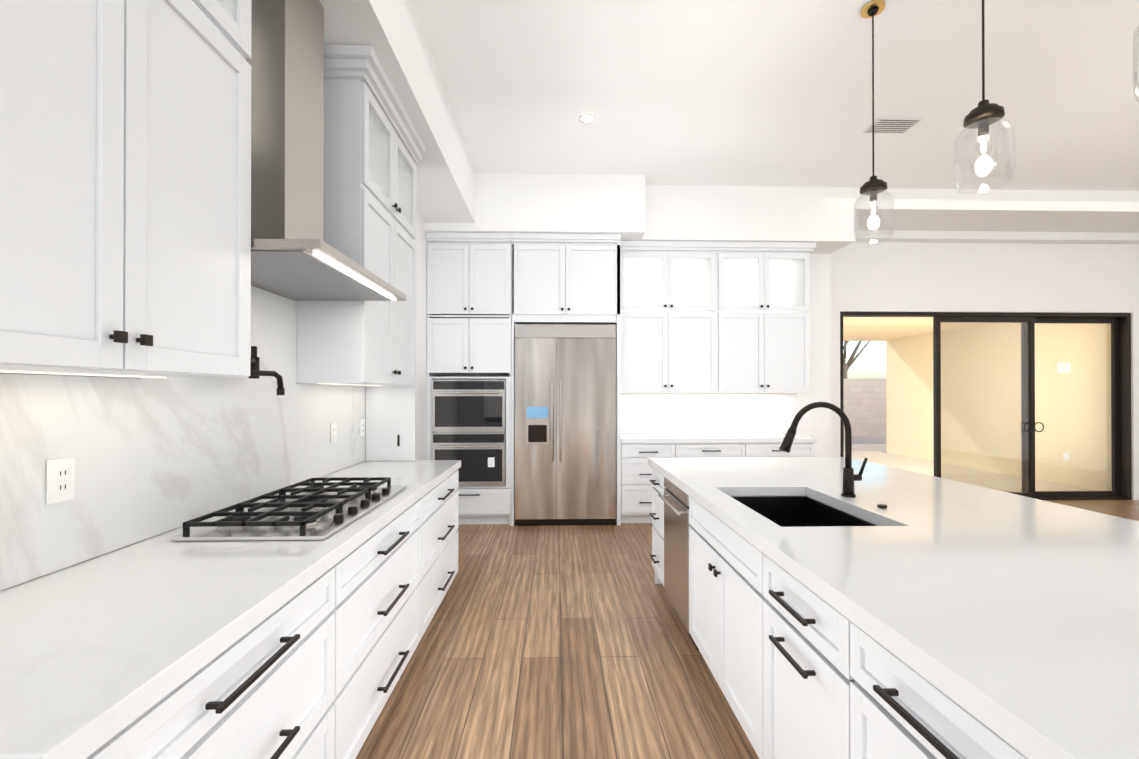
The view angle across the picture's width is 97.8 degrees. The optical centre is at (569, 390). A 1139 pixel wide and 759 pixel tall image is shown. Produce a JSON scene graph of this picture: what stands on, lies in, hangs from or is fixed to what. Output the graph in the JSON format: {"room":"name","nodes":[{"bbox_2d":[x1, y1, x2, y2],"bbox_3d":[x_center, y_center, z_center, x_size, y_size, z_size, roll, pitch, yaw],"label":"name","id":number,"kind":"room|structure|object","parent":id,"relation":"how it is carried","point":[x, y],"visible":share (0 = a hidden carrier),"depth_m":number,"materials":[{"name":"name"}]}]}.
{"room":"kitchen","nodes":[
{"label":"kitchen","id":0,"kind":"room"},
{"bbox_2d":[0,212,426,459],"bbox_3d":[-1.486,-0.429,1.203,0.200,3.660,9.650,0,0,-2],"label":"wall","id":1,"kind":"structure","parent":0,"point":[420,240],"depth_m":4.99,"materials":[{"name":"white paint"}]},
{"bbox_2d":[0,0,251,377],"bbox_3d":[-1.170,-0.890,1.143,0.422,1.699,0.950,0,0,-2],"label":"upper cabinet","id":2,"kind":"object","parent":1,"relation":"attached to","point":[125,188],"visible":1,"depth_m":1.15,"materials":[{"name":"white paint"}]},
{"bbox_2d":[0,285,365,590],"bbox_3d":[-1.401,0.012,2.088,0.012,0.949,2.860,0,0,-2],"label":"backsplash","id":3,"kind":"structure","parent":1,"relation":"attached to","point":[155,456],"depth_m":1.66,"materials":[{"name":"stone"}]},
{"bbox_2d":[46,457,74,504],"bbox_3d":[-1.368,0.242,1.338,0.007,0.116,0.072,0,0,-2],"label":"electrical outlet","id":4,"kind":"object","parent":3,"relation":"attached to","point":[61,480],"depth_m":1.33,"materials":[{"name":"white plastic"}]},
{"bbox_2d":[248,346,284,394],"bbox_3d":[-1.291,-0.083,1.986,0.195,0.205,0.264,0,0,-2],"label":"pot filler","id":5,"kind":"object","parent":3,"relation":"attached to","point":[256,372],"visible":0.54,"depth_m":2.07,"materials":[{"name":"brown metal"}]},
{"bbox_2d":[331,423,336,442],"bbox_3d":[-1.412,0.253,2.977,0.007,0.116,0.072,0,0,-2],"label":"electrical outlet","id":6,"kind":"object","parent":3,"relation":"attached to","point":[333,425],"depth_m":2.97,"materials":[{"name":"white plastic"}]},
{"bbox_2d":[360,419,364,436],"bbox_3d":[-1.423,0.255,3.417,0.007,0.116,0.072,0,0,-2],"label":"electrical outlet","id":7,"kind":"object","parent":3,"relation":"attached to","point":[362,422],"depth_m":3.41,"materials":[{"name":"white plastic"}]},
{"bbox_2d":[246,0,406,300],"bbox_3d":[-1.118,-1.097,2.096,0.577,1.276,0.940,0,0,-2],"label":"range hood","id":8,"kind":"object","parent":1,"relation":"attached to","point":[294,256],"visible":0.65,"depth_m":1.96,"materials":[{"name":"silver metal"}]},
{"bbox_2d":[294,44,425,385],"bbox_3d":[-1.220,-0.882,3.005,0.422,1.699,1.045,0,0,-2],"label":"upper cabinet","id":9,"kind":"object","parent":1,"relation":"attached to","point":[374,149],"visible":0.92,"depth_m":2.59,"materials":[{"name":"white paint"}]},
{"bbox_2d":[319,0,474,222],"bbox_3d":[-1.159,-1.995,2.454,0.520,0.517,5.320,0,0,-2],"label":"soffit","id":10,"kind":"structure","parent":0,"point":[391,32],"depth_m":3.14,"materials":[{"name":"white paint"}]},
{"bbox_2d":[424,173,854,253],"bbox_3d":[0.819,-1.942,5.533,4.640,0.595,0.730,0,0,-2],"label":"soffit","id":11,"kind":"structure","parent":0,"point":[631,207],"depth_m":5.41,"materials":[{"name":"white paint"}]},
{"bbox_2d":[356,500,1138,758],"bbox_3d":[4.127,1.442,1.544,11.440,0.080,10.050,0,0,-2],"label":"floor","id":12,"kind":"structure","parent":0,"point":[555,642],"depth_m":2.55,"materials":[{"name":"brown wood"}]},
{"bbox_2d":[86,560,341,758],"bbox_3d":[-1.052,0.969,1.108,0.657,0.864,0.890,0,0,-2],"label":"base cabinet","id":13,"kind":"object","parent":12,"relation":"on","point":[315,669],"depth_m":1.19,"materials":[{"name":"white paint"}]},
{"bbox_2d":[0,460,460,758],"bbox_3d":[-1.071,0.514,2.095,0.672,0.049,2.890,0,0,-2],"label":"countertop","id":14,"kind":"structure","parent":13,"relation":"on","point":[97,652],"depth_m":1.07,"materials":[{"name":"stone"}]},
{"bbox_2d":[170,477,406,540],"bbox_3d":[-1.054,0.460,2.055,0.490,0.054,0.900,0,0,-2],"label":"cooktop","id":15,"kind":"object","parent":14,"relation":"in","point":[325,508],"visible":1,"depth_m":1.83,"materials":[{"name":"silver metal"}]},
{"bbox_2d":[366,386,415,460],"bbox_3d":[-1.258,0.232,3.501,0.342,0.522,0.036,0,0,-2],"label":"cabinet","id":16,"kind":"object","parent":14,"relation":"on","point":[390,423],"visible":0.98,"depth_m":3.49,"materials":[{"name":"white paint"}]},
{"bbox_2d":[342,494,425,758],"bbox_3d":[-1.078,0.973,2.052,0.657,0.864,1.000,0,0,-2],"label":"base cabinet","id":17,"kind":"object","parent":12,"relation":"on","point":[384,578],"depth_m":1.96,"materials":[{"name":"white paint"}]},
{"bbox_2d":[426,470,458,628],"bbox_3d":[-1.104,0.978,3.037,0.657,0.864,0.970,0,0,-2],"label":"base cabinet","id":18,"kind":"object","parent":12,"relation":"on","point":[442,501],"depth_m":3.00,"materials":[{"name":"white paint"}]},
{"bbox_2d":[426,232,511,525],"bbox_3d":[-1.058,-0.111,5.493,0.879,3.062,0.687,0,0,-2],"label":"tall cabinet","id":19,"kind":"object","parent":12,"relation":"on","point":[469,306],"visible":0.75,"depth_m":5.20,"materials":[{"name":"white paint"}]},
{"bbox_2d":[432,380,505,485],"bbox_3d":[-1.060,0.443,5.450,0.760,1.115,0.633,0,0,-2],"label":"wall oven","id":20,"kind":"object","parent":19,"relation":"in","point":[469,423],"visible":0.92,"depth_m":5.18,"materials":[{"name":"silver metal"}]},
{"bbox_2d":[515,324,615,524],"bbox_3d":[-0.049,0.364,5.481,1.064,2.112,0.706,0,0,-2],"label":"refrigerator","id":21,"kind":"object","parent":12,"relation":"on","point":[565,424],"visible":1,"depth_m":5.20,"materials":[{"name":"silver metal"}]},
{"bbox_2d":[511,233,620,525],"bbox_3d":[-0.042,-0.111,5.525,1.149,3.062,0.677,0,0,-2],"label":"surround","id":22,"kind":"object","parent":12,"relation":"on","point":[564,278],"visible":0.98,"depth_m":5.23,"materials":[{"name":"white paint"}]},
{"bbox_2d":[621,443,680,522],"bbox_3d":[0.852,0.989,5.559,0.635,0.864,0.646,0,0,-2],"label":"base cabinet","id":23,"kind":"object","parent":12,"relation":"on","point":[636,488],"depth_m":5.24,"materials":[{"name":"white paint"}]},
{"bbox_2d":[681,443,752,456],"bbox_3d":[1.514,0.989,5.577,0.811,0.864,0.646,0,0,-2],"label":"base cabinet","id":24,"kind":"object","parent":12,"relation":"on","point":[687,449],"depth_m":5.26,"materials":[{"name":"white paint"}]},
{"bbox_2d":[753,443,813,456],"bbox_3d":[2.197,0.989,5.595,0.802,0.864,0.646,0,0,-2],"label":"base cabinet","id":25,"kind":"object","parent":12,"relation":"on","point":[759,449],"depth_m":5.28,"materials":[{"name":"white paint"}]},
{"bbox_2d":[621,433,816,442],"bbox_3d":[1.577,0.530,5.573,2.083,0.049,0.662,0,0,-2],"label":"countertop","id":26,"kind":"structure","parent":25,"relation":"on","point":[702,437],"depth_m":5.27,"materials":[{"name":"stone"}]},
{"bbox_2d":[650,402,1027,758],"bbox_3d":[1.337,0.728,2.162,1.484,1.354,3.012,0,0,-2],"label":"kitchen island","id":27,"kind":"object","parent":12,"relation":"on","point":[798,669],"visible":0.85,"depth_m":1.59,"materials":[{"name":"white paint"}]},
{"bbox_2d":[658,477,698,649],"bbox_3d":[0.916,0.974,2.941,0.684,0.830,0.582,0,0,-2],"label":"dishwasher","id":28,"kind":"object","parent":27,"relation":"in","point":[676,502],"depth_m":2.87,"materials":[{"name":"silver metal"}]},
{"bbox_2d":[877,504,886,507],"bbox_3d":[1.302,0.481,2.068,0.036,0.011,0.036,0,0,-2],"label":"switch","id":29,"kind":"object","parent":27,"relation":"attached to","point":[878,505],"depth_m":2.06,"materials":[{"name":"brown metal"}]},
{"bbox_2d":[648,457,1138,758],"bbox_3d":[1.372,0.515,2.170,1.495,0.049,3.070,0,0,-2],"label":"island countertop","id":30,"kind":"structure","parent":27,"relation":"on","point":[1011,619],"depth_m":1.26,"materials":[{"name":"stone"}]},
{"bbox_2d":[732,496,876,526],"bbox_3d":[0.984,0.659,2.164,0.494,0.235,0.774,0,0,-2],"label":"sink","id":31,"kind":"object","parent":30,"relation":"in","point":[785,511],"depth_m":2.54,"materials":[{"name":"grey metal"}]},
{"bbox_2d":[779,402,867,496],"bbox_3d":[1.175,0.269,2.296,0.413,0.436,0.060,0,0,-2],"label":"faucet","id":32,"kind":"object","parent":30,"relation":"on","point":[849,477],"depth_m":2.29,"materials":[{"name":"brown metal"}]},
{"bbox_2d":[412,0,1138,190],"bbox_3d":[4.127,-2.308,1.562,11.440,0.100,10.050,0,0,-2],"label":"ceiling","id":33,"kind":"structure","parent":0,"point":[729,92],"depth_m":3.70,"materials":[{"name":"white paint"}]},
{"bbox_2d":[578,113,596,123],"bbox_3d":[0.148,-2.241,4.091,0.149,0.005,0.149,0,0,-8],"label":"recessed light","id":34,"kind":"object","parent":33,"relation":"in","point":[586,118],"visible":1,"depth_m":4.07,"materials":[{"name":"white plastic"}]},
{"bbox_2d":[853,0,893,243],"bbox_3d":[1.780,-1.567,2.911,0.204,1.362,0.204,0,0,-2],"label":"pendant light","id":35,"kind":"object","parent":33,"relation":"hanging from","point":[873,186],"visible":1,"depth_m":2.90,"materials":[{"name":"clear glass"}]},
{"bbox_2d":[863,118,921,132],"bbox_3d":[2.726,-2.237,4.200,0.360,0.010,0.220,0,0,-2],"label":"ceiling vent","id":36,"kind":"object","parent":33,"relation":"in","point":[892,125],"visible":0.92,"depth_m":4.17,"materials":[{"name":"white metal"}]},
{"bbox_2d":[954,0,1014,193],"bbox_3d":[1.800,-1.571,2.161,0.204,1.362,0.204,0,0,-2],"label":"pendant light","id":37,"kind":"object","parent":33,"relation":"hanging from","point":[983,115],"visible":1,"depth_m":2.15,"materials":[{"name":"clear glass"}]},
{"bbox_2d":[1133,24,1138,102],"bbox_3d":[1.818,-1.574,1.472,0.204,1.362,0.204,0,0,-2],"label":"pendant light","id":38,"kind":"object","parent":33,"relation":"hanging from","point":[1135,57],"visible":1,"depth_m":1.53,"materials":[{"name":"clear glass"}]},
{"bbox_2d":[795,253,830,456],"bbox_3d":[0.801,-0.406,6.191,4.640,3.660,0.600,0,0,-2],"label":"wall","id":39,"kind":"structure","parent":0,"point":[815,423],"depth_m":5.95,"materials":[{"name":"white paint"}]},
{"bbox_2d":[621,305,724,392],"bbox_3d":[1.119,-0.460,5.688,1.173,0.963,0.417,0,0,-2],"label":"upper cabinet","id":40,"kind":"object","parent":39,"relation":"attached to","point":[713,317],"depth_m":5.49,"materials":[{"name":"white paint"}]},
{"bbox_2d":[621,393,796,432],"bbox_3d":[1.618,0.265,5.900,2.183,0.479,0.012,0,0,-2],"label":"backsplash","id":41,"kind":"structure","parent":39,"relation":"attached to","point":[708,412],"depth_m":5.89,"materials":[{"name":"stone"}]},
{"bbox_2d":[725,305,809,392],"bbox_3d":[2.118,-0.460,5.715,1.114,0.963,0.417,0,0,-2],"label":"upper cabinet","id":42,"kind":"object","parent":39,"relation":"attached to","point":[767,347],"depth_m":5.51,"materials":[{"name":"white paint"}]},
{"bbox_2d":[830,242,1138,499],"bbox_3d":[6.414,-0.405,6.541,6.600,3.660,0.200,0,0,-2],"label":"wall","id":43,"kind":"structure","parent":0,"point":[976,277],"depth_m":6.42,"materials":[{"name":"white paint"}]},
{"bbox_2d":[840,312,1131,499],"bbox_3d":[5.400,0.206,6.503,3.864,2.437,0.146,0,0,-2],"label":"sliding door","id":44,"kind":"structure","parent":43,"relation":"in","point":[1120,401],"depth_m":6.51,"materials":[{"name":"brown metal"}]},
{"bbox_2d":[854,188,1138,243],"bbox_3d":[6.328,-2.072,6.011,6.400,0.330,0.870,0,0,-2],"label":"ceiling","id":45,"kind":"structure","parent":0,"point":[1016,216],"depth_m":5.73,"materials":[{"name":"white paint"}]},
{"label":"outside","id":46,"kind":"structure","parent":0,"visible":0},
{"bbox_2d":[844,437,1094,491],"bbox_3d":[4.197,1.616,33.257,70.000,0.105,53.350,0,0,-2],"label":"ground","id":47,"kind":"structure","parent":46,"point":[873,449],"depth_m":9.77,"materials":[{"name":"beige concrete"}]},
{"bbox_2d":[843,341,869,378],"bbox_3d":[11.013,-1.269,19.658,7.917,5.622,2.889,0,0,-2],"label":"tree","id":48,"kind":"object","parent":47,"relation":"on","point":[848,364],"visible":0.04,"depth_m":20.56,"materials":[{"name":"brown plant"}]},
{"bbox_2d":[843,379,885,436],"bbox_3d":[2.160,0.569,15.976,55.000,1.900,0.200,0,0,-2],"label":"fence","id":49,"kind":"object","parent":47,"relation":"on","point":[864,405],"depth_m":16.07,"materials":[{"name":"beige brick"}]},
{"bbox_2d":[886,340,893,453],"bbox_3d":[10.628,-0.191,11.655,6.300,3.320,0.300,0,0,-2],"label":"wall","id":50,"kind":"structure","parent":47,"relation":"on","point":[889,344],"depth_m":11.57,"materials":[{"name":"beige paint"}]},
{"bbox_2d":[894,323,1111,490],"bbox_3d":[7.697,-0.203,9.046,0.300,3.320,4.740,0,0,-2],"label":"wall","id":51,"kind":"structure","parent":47,"relation":"on","point":[909,399],"depth_m":8.59,"materials":[{"name":"beige paint"}]},
{"bbox_2d":[843,317,995,340],"bbox_3d":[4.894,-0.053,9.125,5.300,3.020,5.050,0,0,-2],"label":"roof","id":52,"kind":"structure","parent":51,"relation":"on","point":[873,328],"depth_m":9.31,"materials":[{"name":"beige paint"}]},
{"bbox_2d":[1057,362,1069,372],"bbox_3d":[7.555,-0.351,7.570,0.057,0.157,0.180,0,0,-2],"label":"wall fixture","id":53,"kind":"object","parent":51,"relation":"attached to","point":[1062,365],"depth_m":7.57,"materials":[{"name":"white plastic"}]},
{"bbox_2d":[1063,453,1069,460],"bbox_3d":[7.556,1.005,7.525,0.057,0.113,0.089,0,0,-2],"label":"wall fixture","id":54,"kind":"object","parent":51,"relation":"attached to","point":[1066,456],"depth_m":7.56,"materials":[{"name":"white plastic"}]}
]}

